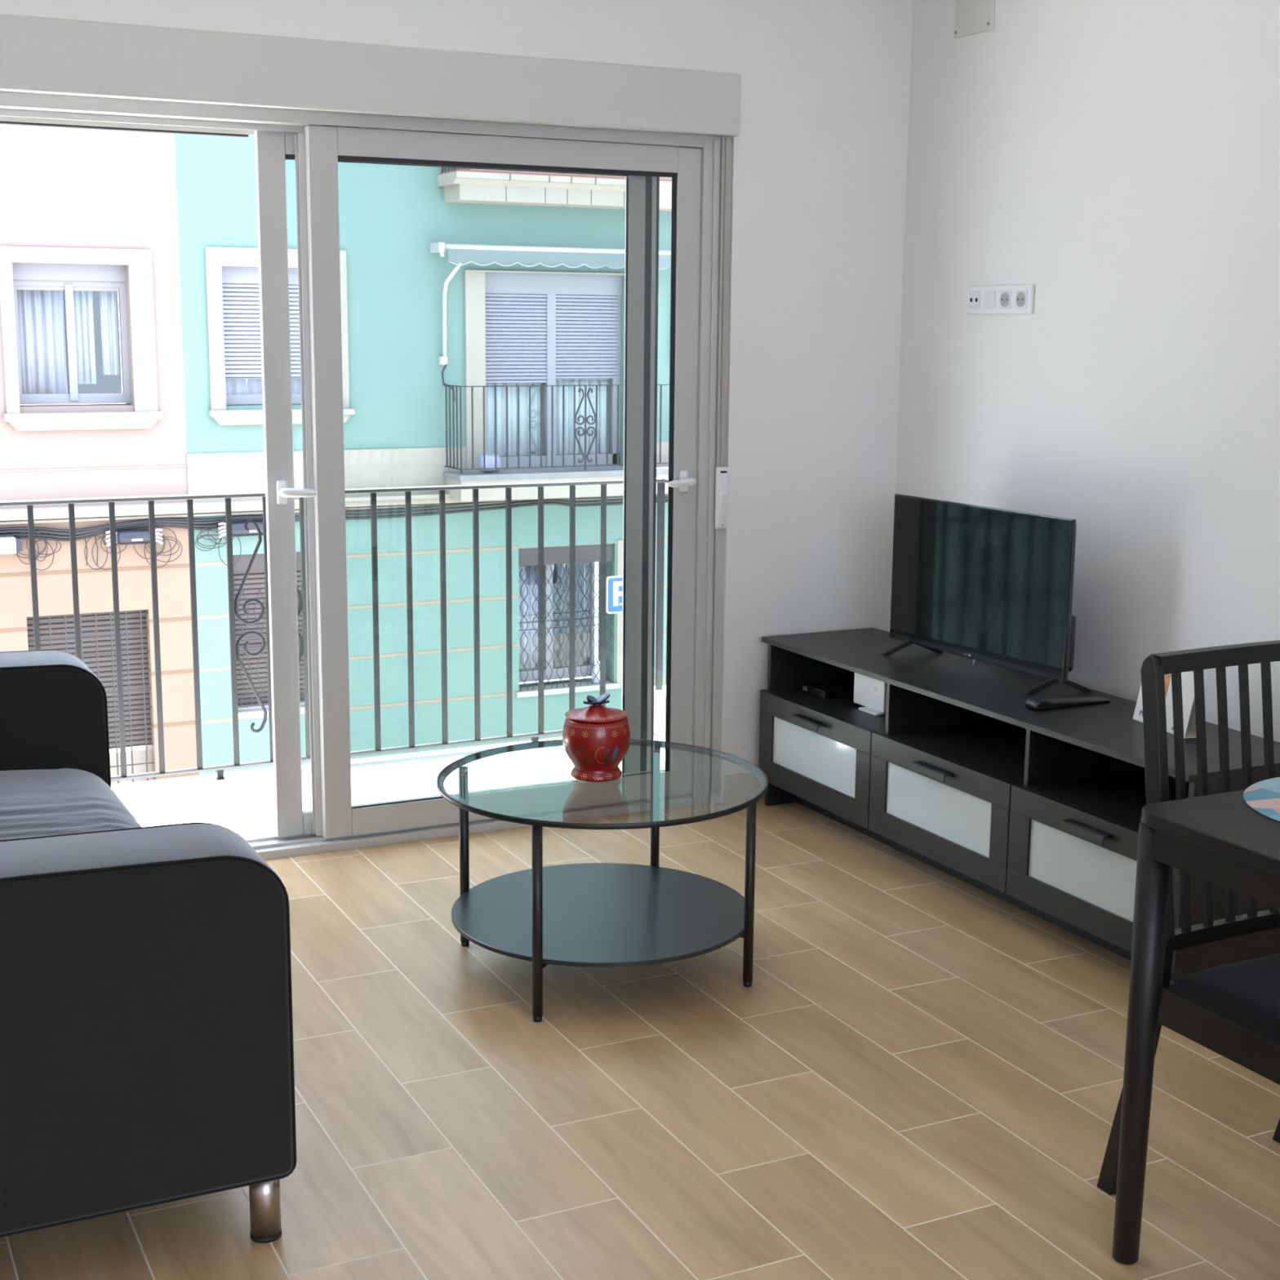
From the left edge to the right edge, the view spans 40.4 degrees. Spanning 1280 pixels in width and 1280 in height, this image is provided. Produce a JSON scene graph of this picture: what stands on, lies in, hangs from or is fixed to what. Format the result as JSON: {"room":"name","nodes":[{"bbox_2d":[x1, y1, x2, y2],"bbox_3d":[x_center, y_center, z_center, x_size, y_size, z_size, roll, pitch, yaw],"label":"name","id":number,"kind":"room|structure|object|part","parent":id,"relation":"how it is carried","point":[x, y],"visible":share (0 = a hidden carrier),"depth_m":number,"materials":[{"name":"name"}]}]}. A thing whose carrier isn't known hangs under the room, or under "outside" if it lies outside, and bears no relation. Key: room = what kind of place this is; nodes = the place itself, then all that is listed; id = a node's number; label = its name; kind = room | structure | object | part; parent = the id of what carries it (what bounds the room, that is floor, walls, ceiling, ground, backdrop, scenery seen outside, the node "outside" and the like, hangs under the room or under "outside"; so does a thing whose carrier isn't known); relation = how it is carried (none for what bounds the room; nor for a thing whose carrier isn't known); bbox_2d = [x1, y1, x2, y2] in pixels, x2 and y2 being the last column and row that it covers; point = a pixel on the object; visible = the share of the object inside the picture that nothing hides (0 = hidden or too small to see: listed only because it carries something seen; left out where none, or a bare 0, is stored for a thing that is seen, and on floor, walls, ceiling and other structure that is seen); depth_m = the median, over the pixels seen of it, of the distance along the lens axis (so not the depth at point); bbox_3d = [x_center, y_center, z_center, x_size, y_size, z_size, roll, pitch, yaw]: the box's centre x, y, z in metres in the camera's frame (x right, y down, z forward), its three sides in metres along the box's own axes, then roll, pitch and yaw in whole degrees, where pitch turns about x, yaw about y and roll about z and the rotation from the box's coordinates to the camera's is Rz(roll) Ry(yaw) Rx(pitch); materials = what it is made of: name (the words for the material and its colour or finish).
{"room":"living room","nodes":[
{"label":"living room","id":0,"kind":"room"},
{"bbox_2d":[111,733,665,835],"bbox_3d":[-1.535,0.605,5.130,4.120,0.196,0.670,-5,12,-26],"label":"balcony slab","id":1,"kind":"object","parent":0,"point":[242,802],"depth_m":5.45,"materials":[{"name":"concrete"}]},
{"bbox_2d":[0,477,668,781],"bbox_3d":[-1.557,0.071,4.996,3.940,0.902,0.610,-5,12,-26],"label":"balcony railing","id":2,"kind":"object","parent":1,"relation":"on","point":[233,603],"visible":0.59,"depth_m":5.61,"materials":[{"name":"grey metal"}]},
{"bbox_3d":[-1.553,-0.366,4.916,3.940,0.012,0.610,-5,12,-26],"label":"rail","id":3,"kind":"part","parent":2,"relation":"part of","materials":[{"name":"grey metal"}]},
{"bbox_3d":[-1.705,0.434,5.313,3.900,0.008,0.036,-5,12,-26],"label":"rail","id":4,"kind":"part","parent":2,"relation":"part of","materials":[{"name":"grey metal"}]},
{"bbox_3d":[0.070,-0.188,6.090,0.020,0.738,0.020,-5,12,-26],"label":"post","id":5,"kind":"part","parent":2,"relation":"part of","materials":[{"name":"grey metal"}]},
{"bbox_2d":[653,684,666,738],"bbox_3d":[0.235,0.291,5.959,0.175,0.154,0.665,-5,12,-26],"label":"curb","id":6,"kind":"object","parent":1,"relation":"on","point":[659,695],"visible":0.04,"depth_m":6.10,"materials":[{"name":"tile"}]},
{"bbox_2d":[0,0,912,803],"bbox_3d":[-1.339,-0.662,4.497,4.900,2.840,0.200,-5,12,-26],"label":"wall","id":7,"kind":"structure","parent":0,"point":[820,152],"depth_m":5.22,"materials":[{"name":"white paint"}]},
{"bbox_2d":[0,90,732,859],"bbox_3d":[-0.830,-0.345,4.781,2.367,2.124,0.200,-5,12,-26],"label":"door","id":8,"kind":"structure","parent":7,"relation":"in","point":[317,141],"depth_m":4.89,"materials":[{"name":"grey metal"}]},
{"bbox_3d":[-0.928,-0.400,4.717,0.107,0.066,0.063,-5,12,-26],"label":"handle","id":9,"kind":"part","parent":8,"relation":"part of","materials":[{"name":"white plastic"}]},
{"bbox_3d":[-0.506,-0.435,4.973,1.138,1.929,0.024,-5,12,-26],"label":"sash","id":10,"kind":"part","parent":8,"relation":"part of","materials":[{"name":"grey metal"}]},
{"bbox_3d":[-0.361,-0.437,4.980,1.167,1.935,0.040,-5,12,-26],"label":"sash","id":11,"kind":"part","parent":8,"relation":"part of","materials":[{"name":"grey metal"}]},
{"bbox_3d":[0.117,-0.467,5.157,0.088,0.066,0.063,-5,12,-26],"label":"handle","id":12,"kind":"part","parent":8,"relation":"part of","materials":[{"name":"white plastic"}]},
{"bbox_2d":[0,13,741,137],"bbox_3d":[-0.832,-1.453,4.472,2.491,0.174,0.032,-5,12,-26],"label":"box","id":13,"kind":"object","parent":7,"relation":"attached to","point":[38,55],"visible":1,"depth_m":4.50,"materials":[{"name":"grey"}]},
{"bbox_2d":[714,136,731,528],"bbox_3d":[0.251,-0.895,5.127,0.038,1.140,0.029,-5,12,-26],"label":"strap","id":14,"kind":"object","parent":13,"relation":"hanging from","point":[722,472],"visible":1,"depth_m":5.15,"materials":[{"name":"grey"}]},
{"bbox_2d":[723,772,764,804],"bbox_3d":[0.526,0.443,5.523,0.593,0.090,0.010,-5,12,-26],"label":"baseboard","id":15,"kind":"structure","parent":7,"relation":"attached to","point":[736,787],"depth_m":5.41,"materials":[{"name":"beige tile"}]},
{"bbox_2d":[0,798,1279,1279],"bbox_3d":[0.134,1.229,1.790,4.900,0.120,6.900,-5,12,-26],"label":"floor","id":16,"kind":"structure","parent":0,"point":[918,1074],"depth_m":3.33,"materials":[{"name":"brown tile"}]},
{"bbox_2d":[0,649,297,1243],"bbox_3d":[-1.351,0.523,3.353,0.888,0.680,1.847,-5,12,-26],"label":"sofa","id":17,"kind":"object","parent":16,"relation":"on","point":[147,1047],"visible":1,"depth_m":2.64,"materials":[{"name":"grey fabric"}]},
{"bbox_3d":[-1.713,0.327,4.061,0.887,0.555,0.213,-5,12,-26],"label":"arm","id":18,"kind":"part","parent":17,"relation":"part of","materials":[{"name":"grey fabric"}]},
{"bbox_2d":[0,768,141,839],"bbox_3d":[-1.245,0.549,3.408,0.642,0.292,1.423,-5,12,-26],"label":"seat cushion","id":19,"kind":"object","parent":17,"relation":"on","point":[34,802],"depth_m":3.76,"materials":[{"name":"grey fabric"}]},
{"bbox_3d":[-0.987,0.597,2.619,0.887,0.555,0.207,-5,12,-26],"label":"arm","id":20,"kind":"part","parent":17,"relation":"part of","materials":[{"name":"grey fabric"}]},
{"bbox_3d":[-0.609,0.906,2.822,0.049,0.117,0.049,-5,12,-26],"label":"leg","id":21,"kind":"part","parent":17,"relation":"part of","materials":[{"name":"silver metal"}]},
{"bbox_2d":[436,738,768,1022],"bbox_3d":[-0.087,0.533,3.995,0.751,0.451,0.751,-5,12,-26],"label":"coffee table","id":22,"kind":"object","parent":16,"relation":"on","point":[584,914],"visible":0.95,"depth_m":3.94,"materials":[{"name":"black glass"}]},
{"bbox_3d":[-0.416,0.508,4.117,0.022,0.426,0.022,-5,12,-26],"label":"leg","id":23,"kind":"part","parent":22,"relation":"part of","materials":[{"name":"black metal"}]},
{"bbox_3d":[-0.217,0.592,3.673,0.022,0.426,0.022,-5,12,-26],"label":"leg","id":24,"kind":"part","parent":22,"relation":"part of","materials":[{"name":"black metal"}]},
{"bbox_2d":[562,692,631,782],"bbox_3d":[-0.098,0.216,3.944,0.156,0.192,0.155,-5,12,-26],"label":"lidded jar","id":25,"kind":"object","parent":22,"relation":"on","point":[596,737],"visible":1,"depth_m":3.90,"materials":[{"name":"red ceramic"}]},
{"bbox_3d":[-0.098,0.135,3.930,0.061,0.028,0.041,0,10,-2],"label":"butterfly knob","id":26,"kind":"part","parent":25,"relation":"part of","materials":[{"name":"blue ceramic"}]},
{"bbox_3d":[-0.098,0.159,3.934,0.144,0.026,0.144,-5,12,-26],"label":"lid","id":27,"kind":"part","parent":25,"relation":"part of","materials":[{"name":"red ceramic"}]},
{"bbox_2d":[451,862,745,967],"bbox_3d":[-0.088,0.625,4.012,0.692,0.011,0.692,-5,12,-26],"label":"shelf","id":28,"kind":"object","parent":22,"relation":"attached to","point":[595,914],"depth_m":3.96,"materials":[{"name":"black metal"}]},
{"bbox_3d":[0.037,0.476,4.319,0.022,0.426,0.022,-5,12,-26],"label":"leg","id":29,"kind":"part","parent":22,"relation":"part of","materials":[{"name":"black metal"}]},
{"bbox_3d":[0.245,0.558,3.879,0.022,0.426,0.022,-5,12,-26],"label":"leg","id":30,"kind":"part","parent":22,"relation":"part of","materials":[{"name":"black metal"}]},
{"bbox_2d":[758,627,1279,981],"bbox_3d":[0.937,0.387,4.625,0.442,0.531,1.806,-5,12,-26],"label":"tv stand","id":31,"kind":"object","parent":16,"relation":"on","point":[1037,811],"visible":0.84,"depth_m":4.44,"materials":[{"name":"black wood"}]},
{"bbox_3d":[0.488,0.241,5.051,0.030,0.019,0.146,-5,12,-26],"label":"handle","id":32,"kind":"part","parent":31,"relation":"part of","materials":[{"name":"black metal"}]},
{"bbox_3d":[0.567,0.246,5.422,0.389,0.515,0.016,-5,12,-26],"label":"panel","id":33,"kind":"part","parent":31,"relation":"part of","materials":[{"name":"black metal"}]},
{"bbox_3d":[0.509,0.338,5.077,0.004,0.153,0.469,-5,12,-26],"label":"glass panel","id":34,"kind":"part","parent":31,"relation":"part of","materials":[{"name":"grey glass"}]},
{"bbox_3d":[0.509,0.339,5.080,0.020,0.278,0.604,-5,12,-26],"label":"drawer","id":35,"kind":"part","parent":31,"relation":"part of","materials":[{"name":"black wood"}]},
{"bbox_2d":[802,680,853,698],"bbox_3d":[0.573,0.151,5.265,0.117,0.024,0.126,-5,12,-26],"label":"box","id":36,"kind":"object","parent":31,"relation":"on","point":[831,689],"visible":0.89,"depth_m":5.23,"materials":[{"name":"black plastic"}]},
{"bbox_3d":[0.501,0.147,5.281,0.002,0.014,0.022,-5,12,-26],"label":"panel","id":37,"kind":"part","parent":36,"relation":"part of","materials":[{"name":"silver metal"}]},
{"bbox_2d":[853,672,886,715],"bbox_3d":[0.676,0.153,5.033,0.065,0.106,0.158,-5,12,-26],"label":"router","id":38,"kind":"object","parent":31,"relation":"on","point":[870,693],"visible":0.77,"depth_m":5.01,"materials":[{"name":"white plastic"}]},
{"bbox_3d":[0.757,0.341,4.515,0.030,0.019,0.146,-5,12,-26],"label":"handle","id":39,"kind":"part","parent":31,"relation":"part of","materials":[{"name":"black metal"}]},
{"bbox_3d":[0.779,0.438,4.542,0.004,0.153,0.469,-5,12,-26],"label":"glass panel","id":40,"kind":"part","parent":31,"relation":"part of","materials":[{"name":"grey glass"}]},
{"bbox_3d":[0.779,0.439,4.544,0.020,0.278,0.604,-5,12,-26],"label":"drawer","id":41,"kind":"part","parent":31,"relation":"part of","materials":[{"name":"black wood"}]},
{"bbox_2d":[769,682,1189,829],"bbox_3d":[0.958,0.294,4.619,0.385,0.016,1.762,-5,12,-26],"label":"shelf","id":42,"kind":"object","parent":31,"relation":"attached to","point":[986,745],"depth_m":4.60,"materials":[{"name":"black wood"}]},
{"bbox_2d":[881,493,1091,695],"bbox_3d":[0.926,-0.139,4.753,0.179,0.460,0.732,-5,12,-29],"label":"television","id":43,"kind":"object","parent":31,"relation":"on","point":[992,585],"visible":1,"depth_m":4.70,"materials":[{"name":"black plastic"}]},
{"bbox_3d":[0.953,0.132,4.586,0.408,0.016,1.806,-5,12,-26],"label":"panel","id":44,"kind":"part","parent":31,"relation":"part of","materials":[{"name":"black wood"}]},
{"bbox_2d":[1025,697,1111,710],"bbox_3d":[1.078,0.151,4.373,0.240,0.024,0.048,-5,12,-26],"label":"remote control","id":45,"kind":"object","parent":31,"relation":"on","point":[1034,703],"visible":1,"depth_m":4.34,"materials":[{"name":"black plastic"}]},
{"bbox_3d":[1.044,0.537,4.014,0.004,0.153,0.450,-5,12,-26],"label":"glass panel","id":46,"kind":"part","parent":31,"relation":"part of","materials":[{"name":"grey glass"}]},
{"bbox_3d":[1.022,0.440,3.988,0.030,0.019,0.146,-5,12,-26],"label":"handle","id":47,"kind":"part","parent":31,"relation":"part of","materials":[{"name":"black metal"}]},
{"bbox_3d":[1.044,0.538,4.017,0.020,0.278,0.585,-5,12,-26],"label":"drawer","id":48,"kind":"part","parent":31,"relation":"part of","materials":[{"name":"black metal"}]},
{"bbox_3d":[1.131,0.354,4.717,0.004,0.465,1.762,-5,12,-26],"label":"panel","id":49,"kind":"part","parent":31,"relation":"part of","materials":[{"name":"black wood"}]},
{"bbox_2d":[1133,654,1195,738],"bbox_3d":[1.259,0.130,4.122,0.061,0.160,0.210,-3,11,-17],"label":"desk calendar","id":50,"kind":"object","parent":31,"relation":"on","point":[1187,677],"visible":0.29,"depth_m":4.08,"materials":[{"name":"white paper"}]},
{"bbox_2d":[1164,674,1171,697],"bbox_3d":[1.240,0.108,4.141,0.013,0.063,0.063,-3,11,-18],"label":"photo","id":51,"kind":"object","parent":50,"relation":"attached to","point":[1167,677],"depth_m":4.11},
{"bbox_3d":[1.355,0.539,3.855,0.389,0.515,0.016,-5,12,-26],"label":"panel","id":52,"kind":"part","parent":31,"relation":"part of","materials":[{"name":"black wood"}]},
{"bbox_2d":[1097,640,1279,1195],"bbox_3d":[1.111,0.511,2.786,0.460,0.951,0.548,-5,12,-26],"label":"dining chair","id":53,"kind":"object","parent":16,"relation":"on","point":[1232,1011],"visible":0.78,"depth_m":2.81,"materials":[{"name":"black wood"}]},
{"bbox_3d":[0.830,0.494,2.872,0.034,0.950,0.141,-5,12,-26],"label":"leg","id":54,"kind":"part","parent":53,"relation":"part of","materials":[{"name":"black wood"}]},
{"bbox_3d":[1.021,0.023,2.892,0.436,0.030,0.035,-5,12,-26],"label":"rail","id":55,"kind":"part","parent":53,"relation":"part of","materials":[{"name":"black wood"}]},
{"bbox_3d":[1.137,0.613,2.750,0.452,0.060,0.425,-5,12,-26],"label":"seat frame","id":56,"kind":"part","parent":53,"relation":"part of","materials":[{"name":"black wood"}]},
{"bbox_3d":[1.045,0.474,2.917,0.436,0.027,0.031,-5,12,-26],"label":"rail","id":57,"kind":"part","parent":53,"relation":"part of","materials":[{"name":"black wood"}]},
{"bbox_3d":[1.213,0.463,3.059,0.034,0.950,0.141,-5,12,-26],"label":"leg","id":58,"kind":"part","parent":53,"relation":"part of","materials":[{"name":"black wood"}]},
{"bbox_2d":[1111,789,1279,1264],"bbox_3d":[1.544,0.678,2.451,1.194,0.751,1.208,-5,12,-26],"label":"dining table","id":59,"kind":"object","parent":16,"relation":"on","point":[1220,839],"visible":1,"depth_m":2.65,"materials":[{"name":"black wood"}]},
{"bbox_3d":[0.780,0.636,2.710,0.052,0.728,0.060,-5,12,-26],"label":"leg","id":60,"kind":"part","parent":59,"relation":"part of","materials":[{"name":"black wood"}]},
{"bbox_2d":[1243,777,1279,821],"bbox_3d":[1.125,0.255,2.646,0.393,0.002,0.393,-5,12,-26],"label":"placemat","id":61,"kind":"object","parent":59,"relation":"on","point":[1264,796],"visible":1,"depth_m":2.69,"materials":[{"name":"fabric"}]},
{"bbox_2d":[895,0,1279,742],"bbox_3d":[2.319,-0.283,2.550,0.100,2.620,6.600,-5,12,-26],"label":"wall","id":62,"kind":"structure","parent":0,"point":[1118,161],"depth_m":4.55,"materials":[{"name":"white paint"}]},
{"bbox_2d":[953,0,995,38],"bbox_3d":[0.955,-1.810,4.968,0.008,0.150,0.181,-5,12,-26],"label":"cover plate","id":63,"kind":"object","parent":62,"relation":"attached to","point":[971,17],"visible":1,"depth_m":4.97,"materials":[{"name":"white plastic"}]},
{"bbox_2d":[965,284,1034,314],"bbox_3d":[1.029,-0.969,4.950,0.014,0.080,0.305,-5,12,-26],"label":"socket plate","id":64,"kind":"object","parent":62,"relation":"attached to","point":[1000,299],"visible":1,"depth_m":4.94,"materials":[{"name":"white plastic"}]},
{"bbox_2d":[968,291,980,308],"bbox_3d":[0.973,-0.989,5.053,0.004,0.049,0.049,-5,12,-26],"label":"socket","id":65,"kind":"object","parent":64,"relation":"attached to","point":[974,296],"depth_m":5.05,"materials":[{"name":"white plastic"}]},
{"bbox_2d":[999,290,1011,308],"bbox_3d":[1.036,-0.965,4.927,0.004,0.049,0.049,-5,12,-26],"label":"power socket","id":66,"kind":"object","parent":64,"relation":"attached to","point":[1005,296],"depth_m":4.92,"materials":[{"name":"grey plastic"}]},
{"bbox_2d":[1015,290,1027,308],"bbox_3d":[1.067,-0.953,4.864,0.004,0.049,0.049,-5,12,-26],"label":"power socket","id":67,"kind":"object","parent":64,"relation":"attached to","point":[1021,296],"depth_m":4.86,"materials":[{"name":"grey plastic"}]},
{"label":"outside","id":68,"kind":"structure","parent":0,"visible":0},
{"bbox_3d":[-0.482,2.728,10.956,26.000,0.220,9.300,-5,12,-26],"label":"ground","id":69,"kind":"structure","parent":68,"visible":0},
{"bbox_2d":[0,124,198,784],"bbox_3d":[-6.099,-2.403,12.666,5.365,9.400,0.670,-5,12,-26],"label":"house","id":70,"kind":"structure","parent":69,"relation":"on","point":[87,216],"depth_m":13.54,"materials":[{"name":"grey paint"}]},
{"bbox_2d":[0,536,22,554],"bbox_3d":[-4.938,-0.719,13.254,0.420,0.125,0.140,-5,12,-26],"label":"junction box","id":71,"kind":"object","parent":70,"relation":"attached to","point":[8,544],"visible":1,"depth_m":13.25,"materials":[{"name":"grey plastic"}]},
{"bbox_2d":[16,289,67,394],"bbox_3d":[-4.656,-2.319,13.526,0.353,0.830,0.058,-5,12,-26],"label":"curtain","id":72,"kind":"object","parent":70,"relation":"hanging from","point":[41,321],"depth_m":13.52,"materials":[{"name":"grey fabric"}]},
{"bbox_3d":[-4.293,-1.683,13.432,1.170,0.110,0.100,-5,12,-26],"label":"window sill","id":73,"kind":"part","parent":70,"relation":"part of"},
{"bbox_3d":[-4.336,-1.763,13.506,1.174,0.020,0.305,-5,12,-26],"label":"sill","id":74,"kind":"part","parent":70,"relation":"part of","materials":[{"name":"stone"}]},
{"bbox_2d":[72,290,96,384],"bbox_3d":[-4.373,-2.386,13.655,0.163,0.740,0.058,-5,12,-26],"label":"curtain","id":75,"kind":"object","parent":70,"relation":"hanging from","point":[82,300],"depth_m":13.66,"materials":[{"name":"grey fabric"}]},
{"bbox_2d":[26,609,151,747],"bbox_3d":[-4.420,0.331,13.951,0.933,1.148,0.022,-5,12,-26],"label":"shutter","id":76,"kind":"object","parent":70,"relation":"hanging from","point":[133,622],"depth_m":14.02,"materials":[{"name":"grey"}]},
{"bbox_2d":[26,609,154,783],"bbox_3d":[-4.389,0.850,13.974,0.933,2.160,0.015,-5,12,-26],"label":"window grille","id":77,"kind":"object","parent":70,"relation":"attached to","point":[148,613],"depth_m":14.00,"materials":[{"name":"black metal"}]},
{"bbox_2d":[99,291,119,374],"bbox_3d":[-4.193,-2.434,13.734,0.121,0.670,0.053,-5,12,-26],"label":"curtain","id":78,"kind":"object","parent":70,"relation":"hanging from","point":[107,299],"depth_m":13.73,"materials":[{"name":"grey fabric"}]},
{"bbox_3d":[-4.434,1.415,14.158,0.933,0.980,0.040,-5,12,-26],"label":"panel","id":79,"kind":"part","parent":70,"relation":"part of","materials":[{"name":"white"}]},
{"bbox_2d":[105,528,163,546],"bbox_3d":[-3.987,-0.808,13.703,0.444,0.133,0.118,-5,12,-26],"label":"junction box","id":80,"kind":"object","parent":70,"relation":"attached to","point":[139,535],"visible":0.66,"depth_m":13.66,"materials":[{"name":"grey plastic"}]},
{"bbox_2d":[173,133,671,775],"bbox_3d":[0.737,-2.921,15.831,9.735,9.400,0.984,-5,12,-26],"label":"house","id":81,"kind":"structure","parent":69,"relation":"on","point":[535,369],"depth_m":14.73,"materials":[{"name":"teal paint"}]},
{"bbox_2d":[217,520,263,538],"bbox_3d":[-3.155,-0.902,14.104,0.539,0.133,0.126,-5,12,-26],"label":"junction box","id":82,"kind":"object","parent":81,"relation":"attached to","point":[237,527],"visible":0.42,"depth_m":14.02,"materials":[{"name":"grey"}]},
{"bbox_2d":[222,283,300,379],"bbox_3d":[-2.979,-2.509,14.149,0.857,0.760,0.022,-5,12,-26],"label":"shutter","id":83,"kind":"object","parent":81,"relation":"hanging from","point":[241,301],"depth_m":14.05,"materials":[{"name":"grey"}]},
{"bbox_2d":[225,378,301,394],"bbox_3d":[-3.054,-2.074,14.377,0.798,0.190,0.058,-5,12,-26],"label":"curtain","id":84,"kind":"object","parent":81,"relation":"hanging from","point":[233,386],"depth_m":14.29,"materials":[{"name":"grey fabric"}]},
{"bbox_2d":[233,567,304,705],"bbox_3d":[-2.996,-0.045,14.586,0.852,1.145,0.022,-5,12,-26],"label":"shutter","id":85,"kind":"object","parent":81,"relation":"hanging from","point":[255,580],"depth_m":14.48,"materials":[{"name":"grey"}]},
{"bbox_2d":[235,588,304,707],"bbox_3d":[-2.957,0.048,14.520,0.852,0.996,0.018,-5,12,-26],"label":"window grille","id":86,"kind":"object","parent":81,"relation":"attached to","point":[251,704],"depth_m":14.41,"materials":[{"name":"black metal"}]},
{"bbox_3d":[-2.988,0.585,14.672,0.892,0.055,0.220,-5,12,-26],"label":"window sill","id":87,"kind":"part","parent":81,"relation":"part of","materials":[{"name":"grey concrete"}]},
{"bbox_3d":[-2.899,-1.812,14.109,1.180,0.115,0.100,-5,12,-26],"label":"window sill","id":88,"kind":"part","parent":81,"relation":"part of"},
{"bbox_2d":[0,494,667,541],"bbox_3d":[-2.499,-1.024,14.470,14.000,0.199,0.032,-5,12,-26],"label":"cable bundle","id":89,"kind":"object","parent":81,"relation":"attached to","point":[198,523],"visible":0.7,"depth_m":13.99,"materials":[{"name":"black rubber"}]},
{"bbox_2d":[13,524,241,570],"bbox_3d":[-4.038,-0.584,13.758,1.776,0.665,0.040,-5,12,-26],"label":"cable loop","id":90,"kind":"object","parent":89,"relation":"hanging from","point":[36,531],"visible":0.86,"depth_m":13.70,"materials":[{"name":"black rubber"}]},
{"bbox_2d":[0,495,667,524],"bbox_3d":[-3.403,-1.016,14.039,18.000,0.028,0.028,-5,12,-26],"label":"conduit pipe","id":91,"kind":"object","parent":81,"relation":"attached to","point":[247,513],"visible":0.47,"depth_m":13.98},
{"bbox_2d":[477,453,501,472],"bbox_3d":[-1.279,-1.504,14.738,0.198,0.164,0.138,-5,12,-26],"label":"plastic bag","id":92,"kind":"object","parent":81,"relation":"on","point":[490,457],"visible":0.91,"depth_m":14.68,"materials":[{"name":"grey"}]},
{"bbox_2d":[485,382,540,456],"bbox_3d":[-1.139,-1.971,15.269,0.571,0.700,0.051,-5,12,-26],"label":"curtain","id":93,"kind":"object","parent":81,"relation":"hanging from","point":[535,390],"depth_m":15.29,"materials":[{"name":"grey fabric"}]},
{"bbox_2d":[484,293,546,383],"bbox_3d":[-1.087,-2.608,15.043,0.599,0.765,0.022,-5,12,-26],"label":"shutter","id":94,"kind":"object","parent":81,"relation":"hanging from","point":[516,323],"depth_m":15.04,"materials":[{"name":"grey"}]},
{"bbox_2d":[518,565,537,668],"bbox_3d":[-1.030,-0.225,15.732,0.343,0.980,0.044,-5,12,-26],"label":"curtain","id":95,"kind":"object","parent":81,"relation":"hanging from","point":[530,598],"depth_m":15.74,"materials":[{"name":"grey fabric"}]},
{"bbox_2d":[430,242,671,400],"bbox_3d":[-0.655,-2.729,14.996,2.340,1.301,0.224,-5,12,-26],"label":"awning","id":96,"kind":"object","parent":81,"relation":"attached to","point":[460,255],"visible":0.84,"depth_m":14.65,"materials":[{"name":"grey green cloth"},{"name":"white painted metal"}]},
{"bbox_3d":[-1.591,-2.729,14.527,0.251,0.851,0.080,8,13,37],"label":"folding arm","id":97,"kind":"part","parent":96,"relation":"part of","materials":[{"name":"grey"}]},
{"bbox_3d":[-0.789,-2.361,15.272,1.337,1.672,0.100,-5,12,-26],"label":"balcony door frame","id":98,"kind":"part","parent":81,"relation":"part of","materials":[{"name":"white metal"}]},
{"bbox_3d":[-0.386,-2.223,15.126,2.666,0.008,0.401,-5,12,-26],"label":"rail","id":99,"kind":"part","parent":81,"relation":"part of","materials":[{"name":"grey metal"}]},
{"bbox_3d":[-0.391,-1.549,15.251,2.663,0.008,0.398,-5,12,-26],"label":"rail","id":100,"kind":"part","parent":81,"relation":"part of","materials":[{"name":"grey paint"}]},
{"bbox_2d":[519,563,613,690],"bbox_3d":[-0.617,-0.122,15.659,1.044,1.102,0.008,-5,12,-26],"label":"window grille","id":101,"kind":"object","parent":81,"relation":"attached to","point":[609,685],"depth_m":15.67,"materials":[{"name":"black metal"}]},
{"bbox_3d":[-0.681,0.440,15.787,1.020,0.050,0.195,-5,12,-26],"label":"window sill","id":102,"kind":"part","parent":81,"relation":"part of","materials":[{"name":"grey stone"}]},
{"bbox_2d":[552,562,584,664],"bbox_3d":[-0.698,-0.263,15.960,0.422,0.980,0.044,-5,12,-26],"label":"curtain","id":103,"kind":"object","parent":81,"relation":"hanging from","point":[579,644],"depth_m":15.98,"materials":[{"name":"grey fabric"}]},
{"bbox_2d":[555,378,607,454],"bbox_3d":[-0.548,-2.018,15.558,0.548,0.700,0.051,-5,12,-26],"label":"curtain","id":104,"kind":"object","parent":81,"relation":"hanging from","point":[568,390],"depth_m":15.56,"materials":[{"name":"grey fabric"}]},
{"bbox_2d":[555,294,617,378],"bbox_3d":[-0.473,-2.674,15.339,0.606,0.730,0.022,-5,12,-26],"label":"shutter","id":105,"kind":"object","parent":81,"relation":"hanging from","point":[587,325],"depth_m":15.33,"materials":[{"name":"grey"}]},
{"bbox_2d":[591,660,599,683],"bbox_3d":[-0.383,0.289,15.928,0.120,0.200,0.120,-5,12,-26],"label":"jug","id":106,"kind":"object","parent":81,"relation":"on","point":[596,668],"visible":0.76,"depth_m":15.88,"materials":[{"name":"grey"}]},
{"bbox_2d":[605,575,622,613],"bbox_3d":[-0.166,0.619,15.226,0.325,2.397,0.074,-5,12,-26],"label":"parking sign","id":107,"kind":"object","parent":69,"relation":"on","point":[614,584],"visible":0.34,"depth_m":14.97,"materials":[{"name":"blue metal"}]}
]}

